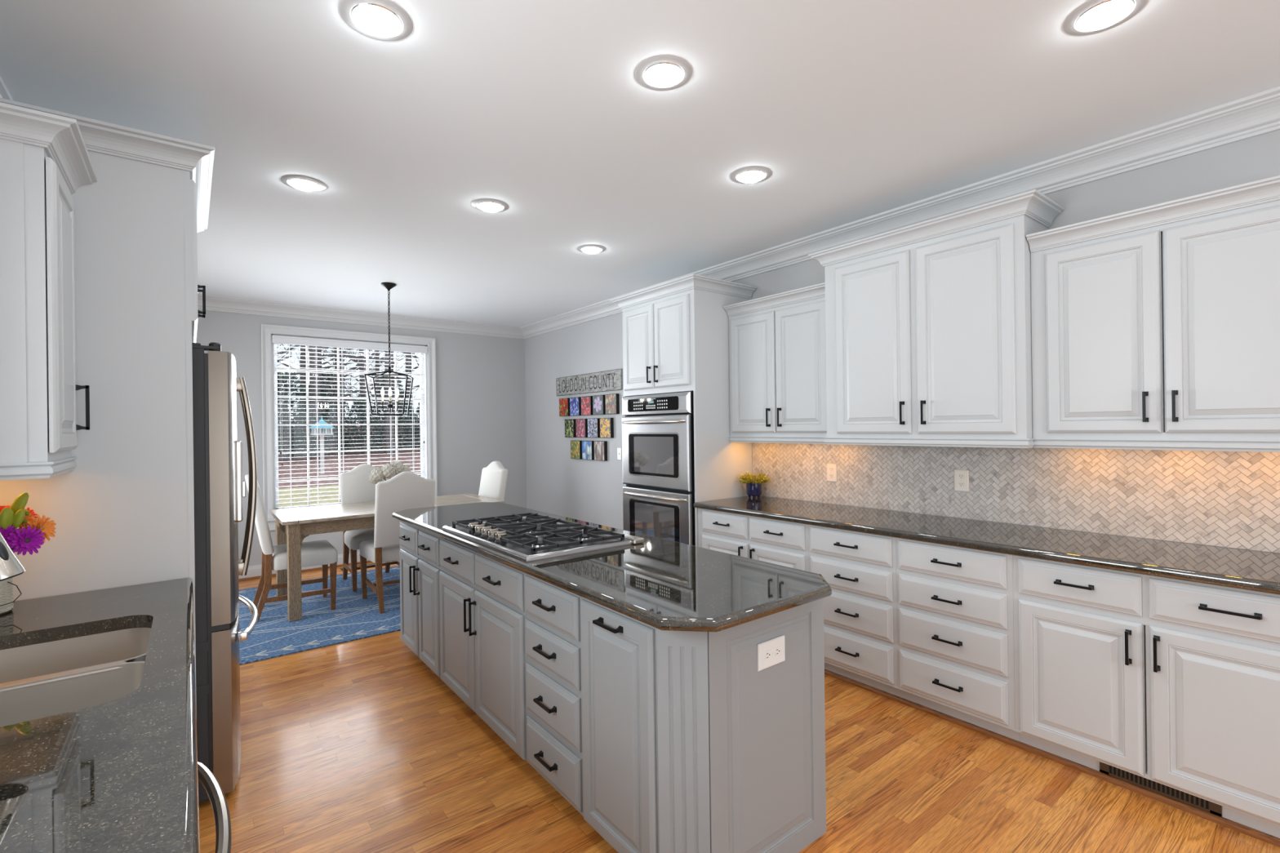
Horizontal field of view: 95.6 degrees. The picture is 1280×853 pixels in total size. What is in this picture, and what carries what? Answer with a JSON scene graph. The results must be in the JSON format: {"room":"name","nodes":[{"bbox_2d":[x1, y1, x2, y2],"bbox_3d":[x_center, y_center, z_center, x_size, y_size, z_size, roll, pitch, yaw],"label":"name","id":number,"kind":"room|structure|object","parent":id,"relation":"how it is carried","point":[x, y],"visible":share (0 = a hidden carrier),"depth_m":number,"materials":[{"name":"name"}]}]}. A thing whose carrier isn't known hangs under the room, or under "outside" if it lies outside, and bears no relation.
{"room":"kitchen","nodes":[
{"label":"kitchen","id":0,"kind":"room"},
{"bbox_2d":[195,309,526,566],"bbox_3d":[-3.167,0.127,6.372,4.131,2.743,0.150,-1,0,-38],"label":"wall","id":1,"kind":"structure","parent":0,"point":[481,384],"depth_m":7.02,"materials":[{"name":"grey paint"}]},
{"bbox_2d":[238,551,372,581],"bbox_3d":[-3.090,1.433,6.303,4.081,0.130,0.032,-1,0,-38],"label":"baseboard","id":2,"kind":"structure","parent":1,"relation":"attached to","point":[254,572],"depth_m":5.84,"materials":[{"name":"white paint"}]},
{"bbox_2d":[260,324,437,530],"bbox_3d":[-3.123,0.003,6.363,1.750,2.066,0.180,-1,0,-38],"label":"window","id":3,"kind":"structure","parent":1,"relation":"in","point":[270,452],"depth_m":6.17,"materials":[{"name":"white paint"}]},
{"bbox_2d":[271,334,427,508],"bbox_3d":[-3.102,-0.016,6.335,1.542,1.822,0.093,-1,0,-38],"label":"window blind","id":4,"kind":"object","parent":3,"relation":"attached to","point":[279,340],"visible":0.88,"depth_m":6.22,"materials":[{"name":"white plastic"}]},
{"bbox_2d":[0,0,1279,327],"bbox_3d":[-0.116,-1.343,2.425,4.431,0.120,10.150,-1,0,-38],"label":"ceiling","id":5,"kind":"structure","parent":0,"point":[855,110],"depth_m":2.36,"materials":[{"name":"white paint"}]},
{"bbox_2d":[280,174,327,191],"bbox_3d":[-1.743,-1.249,3.012,0.208,0.026,0.208,-1,0,-38],"label":"recessed light","id":6,"kind":"object","parent":5,"relation":"in","point":[304,183],"visible":1,"depth_m":2.98,"materials":[{"name":"white"}]},
{"bbox_2d":[289,178,318,191],"bbox_3d":[-1.743,-1.247,3.012,0.131,0.023,0.131,-1,0,-38],"label":"diffuser","id":7,"kind":"object","parent":6,"relation":"attached to","point":[304,184],"depth_m":2.98,"materials":[{"name":"white plastic"}]},
{"bbox_2d":[339,0,413,40],"bbox_3d":[-0.821,-1.261,1.813,0.208,0.026,0.208,-1,0,-38],"label":"recessed light","id":8,"kind":"object","parent":5,"relation":"in","point":[380,20],"visible":1,"depth_m":1.79,"materials":[{"name":"grey"}]},
{"bbox_2d":[354,4,399,36],"bbox_3d":[-0.821,-1.259,1.813,0.131,0.023,0.131,-1,0,-38],"label":"diffuser","id":9,"kind":"object","parent":8,"relation":"attached to","point":[377,20],"depth_m":1.79,"materials":[{"name":"white plastic"}]},
{"bbox_2d":[364,282,413,416],"bbox_3d":[-2.207,-0.676,5.112,0.348,1.160,0.348,-1,0,-14],"label":"lantern pendant","id":10,"kind":"object","parent":5,"relation":"hanging from","point":[388,286],"visible":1,"depth_m":5.10,"materials":[{"name":"black metal"}]},
{"bbox_2d":[471,198,508,212],"bbox_3d":[-0.863,-1.260,3.344,0.208,0.026,0.208,-1,0,-38],"label":"recessed light","id":11,"kind":"object","parent":5,"relation":"in","point":[488,205],"visible":1,"depth_m":3.31,"materials":[{"name":"white"}]},
{"bbox_2d":[478,202,502,212],"bbox_3d":[-0.863,-1.258,3.344,0.131,0.023,0.131,-1,0,-38],"label":"diffuser","id":12,"kind":"object","parent":11,"relation":"attached to","point":[486,206],"depth_m":3.32,"materials":[{"name":"white plastic"}]},
{"bbox_2d":[577,244,605,253],"bbox_3d":[-0.349,-1.266,4.180,0.208,0.026,0.208,-1,0,-38],"label":"recessed light","id":13,"kind":"object","parent":5,"relation":"in","point":[589,248],"visible":1,"depth_m":4.14,"materials":[{"name":"white"}]},
{"bbox_2d":[582,247,600,253],"bbox_3d":[-0.349,-1.265,4.180,0.131,0.023,0.131,-1,0,-38],"label":"diffuser","id":14,"kind":"object","parent":13,"relation":"attached to","point":[587,250],"depth_m":4.15,"materials":[{"name":"white plastic"}]},
{"bbox_2d":[635,55,692,90],"bbox_3d":[0.086,-1.272,2.114,0.208,0.026,0.208,-1,0,-38],"label":"recessed light","id":15,"kind":"object","parent":5,"relation":"in","point":[662,73],"visible":1,"depth_m":2.09,"materials":[{"name":"white"}]},
{"bbox_2d":[645,63,681,87],"bbox_3d":[0.086,-1.270,2.114,0.131,0.023,0.131,-1,0,-38],"label":"diffuser","id":16,"kind":"object","parent":15,"relation":"attached to","point":[657,75],"depth_m":2.09,"materials":[{"name":"white"}]},
{"bbox_2d":[730,166,771,183],"bbox_3d":[0.571,-1.278,2.981,0.208,0.026,0.208,-1,0,-38],"label":"recessed light","id":17,"kind":"object","parent":5,"relation":"in","point":[748,175],"visible":1,"depth_m":2.95,"materials":[{"name":"white"}]},
{"bbox_2d":[737,170,764,183],"bbox_3d":[0.571,-1.276,2.981,0.131,0.023,0.131,-1,0,-38],"label":"diffuser","id":18,"kind":"object","parent":17,"relation":"attached to","point":[744,176],"depth_m":2.95,"materials":[{"name":"white plastic"}]},
{"bbox_2d":[1063,0,1147,35],"bbox_3d":[1.463,-1.290,1.828,0.208,0.026,0.208,-1,0,-38],"label":"recessed light","id":19,"kind":"object","parent":5,"relation":"in","point":[1094,16],"visible":1,"depth_m":1.82,"materials":[{"name":"white"}]},
{"bbox_2d":[1078,0,1131,31],"bbox_3d":[1.463,-1.288,1.828,0.131,0.023,0.131,-1,0,-38],"label":"diffuser","id":20,"kind":"object","parent":19,"relation":"attached to","point":[1104,14],"depth_m":1.81,"materials":[{"name":"white plastic"}]},
{"bbox_2d":[198,560,1279,852],"bbox_3d":[-0.080,1.499,2.425,4.431,0.080,10.150,-1,0,-38],"label":"floor","id":21,"kind":"structure","parent":0,"point":[357,746],"depth_m":2.34,"materials":[{"name":"brown wood"}]},
{"bbox_2d":[0,97,214,716],"bbox_3d":[-2.203,0.221,2.375,0.742,2.528,1.076,-1,0,-38],"label":"enclosure","id":22,"kind":"object","parent":21,"relation":"on","point":[123,516],"visible":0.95,"depth_m":2.08,"materials":[{"name":"grey paint"}]},
{"bbox_2d":[197,762,231,852],"bbox_3d":[-1.008,1.034,0.851,0.673,0.871,0.613,-1,0,-38],"label":"dishwasher","id":23,"kind":"object","parent":21,"relation":"on","point":[215,794],"visible":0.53,"depth_m":1.09,"materials":[{"name":"silver metal"}]},
{"bbox_2d":[191,342,257,806],"bbox_3d":[-2.138,0.579,2.472,0.848,1.811,0.913,-1,0,-38],"label":"refrigerator","id":24,"kind":"object","parent":21,"relation":"on","point":[219,484],"visible":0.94,"depth_m":2.28,"materials":[{"name":"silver metal"}]},
{"bbox_2d":[238,565,400,665],"bbox_3d":[-2.058,1.480,5.264,2.719,0.009,2.060,-1,0,-38],"label":"area rug","id":25,"kind":"object","parent":21,"relation":"on","point":[353,618],"visible":0.27,"depth_m":4.43,"materials":[{"name":"blue fabric"}]},
{"bbox_2d":[244,474,337,622],"bbox_3d":[-2.838,0.930,4.721,0.613,1.110,0.516,-1,0,-36],"label":"dining chair","id":26,"kind":"object","parent":25,"relation":"on","point":[316,553],"visible":0.74,"depth_m":4.59,"materials":[{"name":"beige fabric"}]},
{"bbox_2d":[339,463,399,591],"bbox_3d":[-2.568,0.926,5.572,0.516,1.110,0.613,-1,0,-39],"label":"dining chair","id":27,"kind":"object","parent":25,"relation":"on","point":[355,485],"visible":0.47,"depth_m":5.61,"materials":[{"name":"beige fabric"}]},
{"bbox_2d":[269,493,504,622],"bbox_3d":[-2.238,1.095,5.241,1.790,0.765,0.870,-1,0,-38],"label":"dining table","id":28,"kind":"object","parent":25,"relation":"on","point":[293,525],"visible":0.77,"depth_m":4.65,"materials":[{"name":"wood"}]},
{"bbox_2d":[368,460,411,484],"bbox_3d":[-2.259,0.509,5.241,0.233,0.404,0.350,-1,0,32],"label":"hydrangea vase","id":29,"kind":"object","parent":28,"relation":"on","point":[388,471],"visible":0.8,"depth_m":5.15,"materials":[{"name":"white plant"}]},
{"bbox_2d":[360,471,435,613],"bbox_3d":[-2.038,0.920,4.909,0.516,1.110,0.613,-1,0,-36],"label":"dining chair","id":30,"kind":"object","parent":25,"relation":"on","point":[406,490],"visible":0.62,"depth_m":4.67,"materials":[{"name":"beige fabric"}]},
{"bbox_2d":[478,461,508,500],"bbox_3d":[-1.691,0.915,5.857,0.613,1.110,0.516,-1,0,-42],"label":"dining chair","id":31,"kind":"object","parent":25,"relation":"on","point":[494,477],"visible":0.34,"depth_m":5.94,"materials":[{"name":"beige fabric"}]},
{"bbox_2d":[399,520,441,678],"bbox_3d":[-1.104,1.034,3.743,0.732,0.875,0.809,-1,0,-38],"label":"base cabinet","id":32,"kind":"object","parent":21,"relation":"on","point":[420,562],"visible":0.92,"depth_m":3.47,"materials":[{"name":"grey paint"}]},
{"bbox_2d":[439,538,528,762],"bbox_3d":[-0.540,1.027,3.018,0.732,0.875,1.025,-1,0,-38],"label":"base cabinet","id":33,"kind":"object","parent":21,"relation":"on","point":[482,600],"visible":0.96,"depth_m":2.70,"materials":[{"name":"grey paint"}]},
{"bbox_2d":[392,502,831,631],"bbox_3d":[-0.481,0.569,2.963,0.769,0.038,2.973,-1,0,-38],"label":"countertop","id":34,"kind":"structure","parent":33,"relation":"on","point":[660,584],"depth_m":2.09,"materials":[{"name":"stone"}]},
{"bbox_2d":[442,512,644,561],"bbox_3d":[-0.530,0.520,2.927,0.597,0.061,1.030,-1,0,-38],"label":"gas cooktop","id":35,"kind":"object","parent":34,"relation":"in","point":[533,536],"visible":1,"depth_m":2.74,"materials":[{"name":"silver metal"}]},
{"bbox_2d":[524,573,583,816],"bbox_3d":[-0.090,1.021,2.439,0.732,0.875,0.436,-1,0,-38],"label":"base cabinet","id":36,"kind":"object","parent":21,"relation":"on","point":[554,725],"visible":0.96,"depth_m":2.19,"materials":[{"name":"grey paint"}]},
{"bbox_2d":[581,597,658,852],"bbox_3d":[0.173,1.018,2.101,0.732,0.875,0.417,-1,0,-38],"label":"door","id":37,"kind":"structure","parent":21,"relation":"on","point":[619,650],"depth_m":1.86,"materials":[{"name":"grey paint"}]},
{"bbox_2d":[609,273,756,546],"bbox_3d":[0.345,0.192,4.669,0.677,2.524,1.016,-1,0,-38],"label":"tall cabinet","id":38,"kind":"object","parent":21,"relation":"on","point":[676,332],"visible":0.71,"depth_m":4.32,"materials":[{"name":"grey paint"}]},
{"bbox_2d":[622,391,695,546],"bbox_3d":[0.289,0.407,4.640,0.591,1.316,0.826,-1,0,-38],"label":"double wall oven","id":39,"kind":"object","parent":38,"relation":"in","point":[658,466],"visible":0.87,"depth_m":4.42,"materials":[{"name":"silver metal"}]},
{"bbox_2d":[656,598,826,852],"bbox_3d":[0.356,1.016,1.907,0.685,0.876,0.112,-1,0,-38],"label":"island end panel","id":40,"kind":"object","parent":21,"relation":"on","point":[741,748],"visible":0.88,"depth_m":1.81,"materials":[{"name":"grey paint"}]},
{"bbox_2d":[757,635,785,671],"bbox_3d":[0.431,0.738,1.890,0.132,0.086,0.009,-1,0,-38],"label":"island outlet","id":41,"kind":"object","parent":40,"relation":"attached to","point":[771,652],"visible":1,"depth_m":1.88,"materials":[{"name":"white plastic"}]},
{"bbox_2d":[764,649,770,660],"bbox_3d":[0.413,0.739,1.872,0.025,0.030,0.002,-1,0,-38],"label":"socket","id":42,"kind":"object","parent":41,"relation":"attached to","point":[767,652],"depth_m":1.87,"materials":[{"name":"white plastic"}]},
{"bbox_2d":[697,508,808,571],"bbox_3d":[0.922,1.011,3.958,0.648,0.871,0.937,-1,0,-38],"label":"base cabinet","id":43,"kind":"object","parent":21,"relation":"on","point":[782,543],"visible":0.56,"depth_m":3.71,"materials":[{"name":"grey paint"}]},
{"bbox_2d":[808,524,902,697],"bbox_3d":[1.375,1.005,3.376,0.648,0.871,0.537,-1,0,-38],"label":"base cabinet","id":44,"kind":"object","parent":21,"relation":"on","point":[860,569],"visible":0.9,"depth_m":3.15,"materials":[{"name":"grey paint"}]},
{"bbox_2d":[895,537,1020,742],"bbox_3d":[1.705,1.000,2.950,0.648,0.871,0.539,-1,0,-38],"label":"base cabinet","id":45,"kind":"object","parent":21,"relation":"on","point":[955,606],"visible":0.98,"depth_m":2.74,"materials":[{"name":"grey paint"}]},
{"bbox_2d":[824,669,1279,847],"bbox_3d":[1.361,1.430,3.032,0.019,0.022,2.940,-1,0,-38],"label":"trim","id":46,"kind":"structure","parent":21,"relation":"on","point":[1237,827],"depth_m":2.42,"materials":[{"name":"white wood"}]},
{"bbox_2d":[1013,555,1279,838],"bbox_3d":[2.154,0.995,2.374,0.648,0.871,0.920,-1,0,-38],"label":"base cabinet","id":47,"kind":"object","parent":21,"relation":"on","point":[1173,683],"visible":0.98,"depth_m":2.18,"materials":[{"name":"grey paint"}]},
{"bbox_2d":[693,495,1279,595],"bbox_3d":[1.546,0.545,3.157,0.635,0.041,2.976,-1,0,-38],"label":"countertop","id":48,"kind":"structure","parent":47,"relation":"on","point":[1246,570],"depth_m":2.62,"materials":[{"name":"stone"}]},
{"bbox_2d":[737,471,770,497],"bbox_3d":[0.859,0.436,4.350,0.237,0.194,0.227,-1,0,-38],"label":"potted plant","id":49,"kind":"object","parent":48,"relation":"on","point":[753,489],"visible":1,"depth_m":4.31,"materials":[{"name":"yellow plant"}]},
{"bbox_2d":[1099,761,1222,817],"bbox_3d":[1.989,1.377,2.233,0.005,0.064,0.355,-1,0,-38],"label":"vent","id":50,"kind":"object","parent":47,"relation":"attached to","point":[1197,802],"visible":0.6,"depth_m":2.22,"materials":[{"name":"brown metal"}]},
{"bbox_2d":[524,129,1279,554],"bbox_3d":[1.592,0.067,3.739,0.150,2.743,10.150,-1,0,-38],"label":"wall","id":51,"kind":"structure","parent":0,"point":[588,491],"depth_m":6.03,"materials":[{"name":"grey paint"}]},
{"bbox_2d":[559,397,569,416],"bbox_3d":[-0.874,-0.224,6.752,0.038,0.208,0.203,-1,0,-38],"label":"flower canvas","id":52,"kind":"object","parent":51,"relation":"attached to","point":[564,403],"visible":0.98,"depth_m":6.72,"materials":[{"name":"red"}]},
{"bbox_2d":[564,418,575,437],"bbox_3d":[-0.798,0.020,6.658,0.037,0.208,0.203,-1,0,-38],"label":"flower canvas","id":53,"kind":"object","parent":51,"relation":"attached to","point":[570,424],"visible":0.9,"depth_m":6.63,"materials":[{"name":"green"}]},
{"bbox_2d":[569,396,581,416],"bbox_3d":[-0.727,-0.226,6.564,0.037,0.208,0.203,-1,0,-38],"label":"flower canvas","id":54,"kind":"object","parent":51,"relation":"attached to","point":[575,402],"visible":0.91,"depth_m":6.53,"materials":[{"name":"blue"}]},
{"bbox_2d":[570,440,582,459],"bbox_3d":[-0.717,0.262,6.558,0.037,0.208,0.203,-1,0,-38],"label":"flower canvas","id":55,"kind":"object","parent":51,"relation":"attached to","point":[575,446],"visible":1,"depth_m":6.52,"materials":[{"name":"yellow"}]},
{"bbox_2d":[575,418,587,437],"bbox_3d":[-0.649,0.018,6.466,0.037,0.208,0.203,-1,0,-38],"label":"flower canvas","id":56,"kind":"object","parent":51,"relation":"attached to","point":[581,424],"visible":0.86,"depth_m":6.43,"materials":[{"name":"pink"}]},
{"bbox_2d":[580,395,592,415],"bbox_3d":[-0.581,-0.228,6.375,0.038,0.208,0.203,-1,0,-38],"label":"flower canvas","id":57,"kind":"object","parent":51,"relation":"attached to","point":[587,401],"visible":1,"depth_m":6.34,"materials":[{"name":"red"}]},
{"bbox_2d":[582,440,594,460],"bbox_3d":[-0.569,0.260,6.368,0.037,0.208,0.203,-1,0,-38],"label":"flower canvas","id":58,"kind":"object","parent":51,"relation":"attached to","point":[588,450],"visible":0.84,"depth_m":6.33,"materials":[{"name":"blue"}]},
{"bbox_2d":[555,368,622,395],"bbox_3d":[-0.587,-0.474,6.393,0.019,0.212,1.307,-1,0,-38],"label":"wall sign","id":59,"kind":"object","parent":51,"relation":"attached to","point":[607,380],"visible":1,"depth_m":6.32,"materials":[{"name":"grey paint"}]},
{"bbox_2d":[586,417,599,437],"bbox_3d":[-0.499,0.016,6.274,0.037,0.208,0.203,-1,0,-38],"label":"flower canvas","id":60,"kind":"object","parent":51,"relation":"attached to","point":[593,424],"visible":0.89,"depth_m":6.24,"materials":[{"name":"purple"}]},
{"bbox_2d":[592,395,605,414],"bbox_3d":[-0.435,-0.230,6.187,0.038,0.208,0.203,-1,0,-38],"label":"flower canvas","id":61,"kind":"object","parent":51,"relation":"attached to","point":[598,401],"visible":0.92,"depth_m":6.16,"materials":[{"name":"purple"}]},
{"bbox_2d":[593,440,607,461],"bbox_3d":[-0.421,0.258,6.177,0.037,0.208,0.203,-1,0,-38],"label":"flower canvas","id":62,"kind":"object","parent":51,"relation":"attached to","point":[600,447],"visible":1,"depth_m":6.14,"materials":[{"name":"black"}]},
{"bbox_2d":[600,417,613,437],"bbox_3d":[-0.351,0.014,6.082,0.038,0.208,0.203,-1,0,-38],"label":"flower canvas","id":63,"kind":"object","parent":51,"relation":"attached to","point":[606,424],"visible":1,"depth_m":6.04,"materials":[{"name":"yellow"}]},
{"bbox_2d":[604,393,619,414],"bbox_3d":[-0.288,-0.231,5.999,0.037,0.208,0.203,-1,0,-38],"label":"flower canvas","id":64,"kind":"object","parent":51,"relation":"attached to","point":[611,401],"visible":1,"depth_m":5.97,"materials":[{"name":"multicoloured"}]},
{"bbox_2d":[0,75,1279,338],"bbox_3d":[-0.114,-1.222,2.425,4.131,0.122,9.850,-1,0,-38],"label":"trim","id":65,"kind":"structure","parent":51,"relation":"attached to","point":[1256,114],"depth_m":3.21,"materials":[{"name":"white paint"}]},
{"bbox_2d":[722,282,826,444],"bbox_3d":[1.021,-0.395,4.082,0.318,1.017,0.886,-1,0,-38],"label":"upper cabinet","id":66,"kind":"object","parent":51,"relation":"attached to","point":[777,345],"visible":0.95,"depth_m":3.98,"materials":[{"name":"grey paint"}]},
{"bbox_2d":[808,189,1064,448],"bbox_3d":[1.599,-0.491,3.274,0.397,1.195,1.241,-1,0,-38],"label":"upper cabinet","id":67,"kind":"object","parent":51,"relation":"attached to","point":[928,323],"visible":1,"depth_m":3.06,"materials":[{"name":"white paint"}]},
{"bbox_2d":[751,442,1279,553],"bbox_3d":[1.794,0.279,3.353,0.008,0.486,2.976,-1,0,-38],"label":"backsplash","id":68,"kind":"structure","parent":51,"relation":"attached to","point":[1220,499],"depth_m":2.92,"materials":[{"name":"grey tile"}]},
{"bbox_2d":[826,463,836,482],"bbox_3d":[1.308,0.316,3.964,0.009,0.122,0.078,-1,0,-38],"label":"wall outlet","id":69,"kind":"object","parent":68,"relation":"attached to","point":[831,468],"visible":1,"depth_m":3.96,"materials":[{"name":"beige plastic"}]},
{"bbox_2d":[954,469,968,492],"bbox_3d":[1.827,0.307,3.297,0.009,0.122,0.078,-1,0,-38],"label":"wall outlet","id":70,"kind":"object","parent":68,"relation":"attached to","point":[961,477],"visible":1,"depth_m":3.29,"materials":[{"name":"beige plastic"}]},
{"bbox_2d":[1026,175,1279,452],"bbox_3d":[2.260,-0.411,2.489,0.318,1.017,0.949,-1,0,-38],"label":"upper cabinet","id":71,"kind":"object","parent":51,"relation":"attached to","point":[1157,326],"visible":0.99,"depth_m":2.41,"materials":[{"name":"white paint"}]},
{"bbox_3d":[-1.787,0.109,1.111,0.150,2.743,9.850,-1,0,-38],"label":"wall","id":72,"kind":"structure","parent":0,"visible":0},
{"bbox_2d":[0,102,97,479],"bbox_3d":[-1.904,-0.359,1.712,0.411,1.017,0.497,-1,0,-38],"label":"upper cabinet","id":73,"kind":"object","parent":72,"relation":"attached to","point":[45,158],"visible":1,"depth_m":1.64,"materials":[{"name":"grey paint"}]},
{"label":"outside","id":74,"kind":"structure","parent":0,"visible":0},
{"bbox_2d":[278,484,338,506],"bbox_3d":[-2.713,1.745,15.734,65.000,0.001,13.800,-1,0,-38],"label":"lawn","id":75,"kind":"structure","parent":74,"point":[298,491],"depth_m":15.25,"materials":[{"name":"plant"}]},
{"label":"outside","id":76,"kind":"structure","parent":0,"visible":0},
{"bbox_2d":[278,425,421,488],"bbox_3d":[-11.913,0.767,47.100,131.000,2.200,51.000,-1,0,-38],"label":"slope","id":77,"kind":"structure","parent":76,"point":[299,461],"depth_m":26.16,"materials":[{"name":"brown soil"}]},
{"bbox_2d":[277,399,303,451],"bbox_3d":[-18.688,-0.880,27.893,4.130,5.349,4.273,-1,0,36],"label":"evergreen tree","id":78,"kind":"object","parent":77,"relation":"on","point":[278,399],"visible":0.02,"depth_m":28.52,"materials":[{"name":"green plant"}]},
{"bbox_2d":[276,343,328,381],"bbox_3d":[-18.730,-7.120,26.084,9.316,17.965,11.237,-1,0,32],"label":"bare tree","id":79,"kind":"object","parent":77,"relation":"on","point":[277,361],"visible":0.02,"depth_m":29.97,"materials":[{"name":"grey plant"}]},
{"bbox_2d":[277,369,329,460],"bbox_3d":[-16.481,-0.395,27.066,3.442,4.457,3.561,-1,0,-38],"label":"evergreen tree","id":80,"kind":"object","parent":77,"relation":"on","point":[286,392],"visible":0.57,"depth_m":26.99,"materials":[{"name":"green plant"}]},
{"bbox_2d":[283,382,349,452],"bbox_3d":[-16.752,-0.327,30.042,3.205,4.012,3.098,-1,0,-5],"label":"evergreen tree","id":81,"kind":"object","parent":77,"relation":"on","point":[329,416],"visible":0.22,"depth_m":30.00,"materials":[{"name":"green plant"}]},
{"bbox_2d":[309,415,333,474],"bbox_3d":[-12.264,0.696,22.380,0.868,2.260,0.868,-1,0,-18],"label":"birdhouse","id":82,"kind":"structure","parent":77,"relation":"on","point":[326,428],"depth_m":22.31,"materials":[{"name":"white paint"}]},
{"bbox_2d":[276,344,370,376],"bbox_3d":[-20.319,-8.004,29.796,12.665,19.460,10.910,-1,0,28],"label":"bare tree","id":83,"kind":"object","parent":77,"relation":"on","point":[288,348],"visible":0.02,"depth_m":30.91,"materials":[{"name":"grey plant"}]},
{"bbox_2d":[288,371,359,447],"bbox_3d":[-18.341,-0.929,33.870,3.917,4.903,3.786,-1,0,11],"label":"evergreen tree","id":84,"kind":"object","parent":77,"relation":"on","point":[328,374],"visible":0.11,"depth_m":33.75,"materials":[{"name":"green plant"}]},
{"bbox_2d":[276,345,383,438],"bbox_3d":[-20.744,-7.473,35.012,11.590,17.808,9.984,-1,0,-27],"label":"bare tree","id":85,"kind":"object","parent":77,"relation":"on","point":[304,346],"visible":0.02,"depth_m":35.65,"materials":[{"name":"grey plant"}]},
{"bbox_2d":[318,346,359,409],"bbox_3d":[-22.648,-7.165,41.442,8.316,16.603,8.552,-1,0,-41],"label":"bare tree","id":86,"kind":"object","parent":77,"relation":"on","point":[329,354],"visible":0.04,"depth_m":41.90,"materials":[{"name":"grey plant"}]},
{"bbox_2d":[335,395,387,454],"bbox_3d":[-14.572,0.002,30.488,2.581,3.343,2.671,-1,0,28],"label":"evergreen tree","id":87,"kind":"object","parent":77,"relation":"on","point":[360,417],"visible":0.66,"depth_m":30.22,"materials":[{"name":"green plant"}]},
{"bbox_2d":[309,346,414,456],"bbox_3d":[-14.787,-6.501,28.202,8.655,16.690,10.440,-1,0,18],"label":"bare tree","id":88,"kind":"object","parent":77,"relation":"on","point":[313,380],"visible":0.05,"depth_m":29.05,"materials":[{"name":"grey plant"}]},
{"bbox_2d":[324,348,405,432],"bbox_3d":[-20.236,-5.779,46.517,8.518,13.618,7.062,-1,0,-6],"label":"bare tree","id":89,"kind":"object","parent":77,"relation":"on","point":[383,357],"visible":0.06,"depth_m":44.87,"materials":[{"name":"grey plant"}]},
{"bbox_2d":[317,346,417,454],"bbox_3d":[-15.106,-6.014,30.476,8.162,15.742,9.846,-1,0,-23],"label":"bare tree","id":90,"kind":"object","parent":77,"relation":"on","point":[387,419],"visible":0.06,"depth_m":30.57,"materials":[{"name":"grey plant"}]},
{"bbox_2d":[320,347,419,448],"bbox_3d":[-15.997,-7.937,31.980,9.990,19.395,9.714,-1,0,-14],"label":"bare tree","id":91,"kind":"object","parent":77,"relation":"on","point":[329,391],"visible":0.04,"depth_m":31.57,"materials":[{"name":"grey plant"}]},
{"bbox_2d":[328,347,417,441],"bbox_3d":[-18.275,-6.112,39.113,7.663,14.877,7.451,-1,0,-20],"label":"bare tree","id":92,"kind":"object","parent":77,"relation":"on","point":[365,392],"visible":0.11,"depth_m":38.76,"materials":[{"name":"grey plant"}]},
{"bbox_2d":[360,375,420,440],"bbox_3d":[-16.120,-1.039,37.529,3.786,4.903,3.917,-1,0,44],"label":"evergreen tree","id":93,"kind":"object","parent":77,"relation":"on","point":[382,376],"visible":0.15,"depth_m":37.14,"materials":[{"name":"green plant"}]},
{"bbox_2d":[372,389,420,450],"bbox_3d":[-13.697,-0.292,33.079,2.926,3.789,3.027,-1,0,-30],"label":"evergreen tree","id":94,"kind":"object","parent":77,"relation":"on","point":[400,420],"visible":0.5,"depth_m":32.91,"materials":[{"name":"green plant"}]},
{"bbox_2d":[404,352,419,448],"bbox_3d":[-14.702,-7.286,34.898,9.998,17.834,11.607,-1,0,-18],"label":"bare tree","id":95,"kind":"object","parent":77,"relation":"on","point":[407,367],"visible":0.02,"depth_m":34.67,"materials":[{"name":"grey plant"}]},
{"bbox_2d":[404,402,420,447],"bbox_3d":[-12.813,-0.257,35.017,2.849,3.566,2.753,-1,0,3],"label":"evergreen tree","id":96,"kind":"object","parent":77,"relation":"on","point":[418,411],"visible":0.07,"depth_m":34.55,"materials":[{"name":"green plant"}]},
{"bbox_3d":[-1.582,1.040,1.531,0.652,0.873,1.152,-1,0,-38],"label":"base cabinet","id":97,"kind":"object","parent":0,"visible":0},
{"bbox_2d":[0,577,199,852],"bbox_3d":[-1.235,0.579,1.070,0.660,0.038,2.315,-1,0,-38],"label":"countertop","id":98,"kind":"structure","parent":97,"relation":"on","point":[119,775],"depth_m":0.99,"materials":[{"name":"stone"}]},
{"bbox_2d":[0,577,22,614],"bbox_3d":[-1.975,0.497,1.749,0.128,0.142,0.120,-1,0,25],"label":"woven vase","id":99,"kind":"object","parent":98,"relation":"on","point":[6,604],"visible":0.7,"depth_m":1.76,"materials":[{"name":"beige wicker"}]},
{"bbox_2d":[0,492,56,555],"bbox_3d":[-1.897,0.344,1.743,0.196,0.369,0.140,-1,0,-30],"label":"flower bouquet","id":100,"kind":"object","parent":99,"relation":"in","point":[28,538],"visible":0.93,"depth_m":1.74,"materials":[{"name":"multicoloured plant"}]},
{"bbox_2d":[0,532,26,581],"bbox_3d":[-1.497,0.349,1.183,0.333,0.428,0.140,-1,0,-20],"label":"kitchen faucet","id":101,"kind":"object","parent":98,"relation":"on","point":[11,566],"visible":1,"depth_m":1.25,"materials":[{"name":"silver metal"}]},
{"bbox_2d":[0,627,151,727],"bbox_3d":[-1.433,0.703,1.339,0.501,0.202,0.759,-1,0,-38],"label":"double sink","id":102,"kind":"object","parent":98,"relation":"in","point":[51,678],"visible":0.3,"depth_m":1.47,"materials":[{"name":"white ceramic"}]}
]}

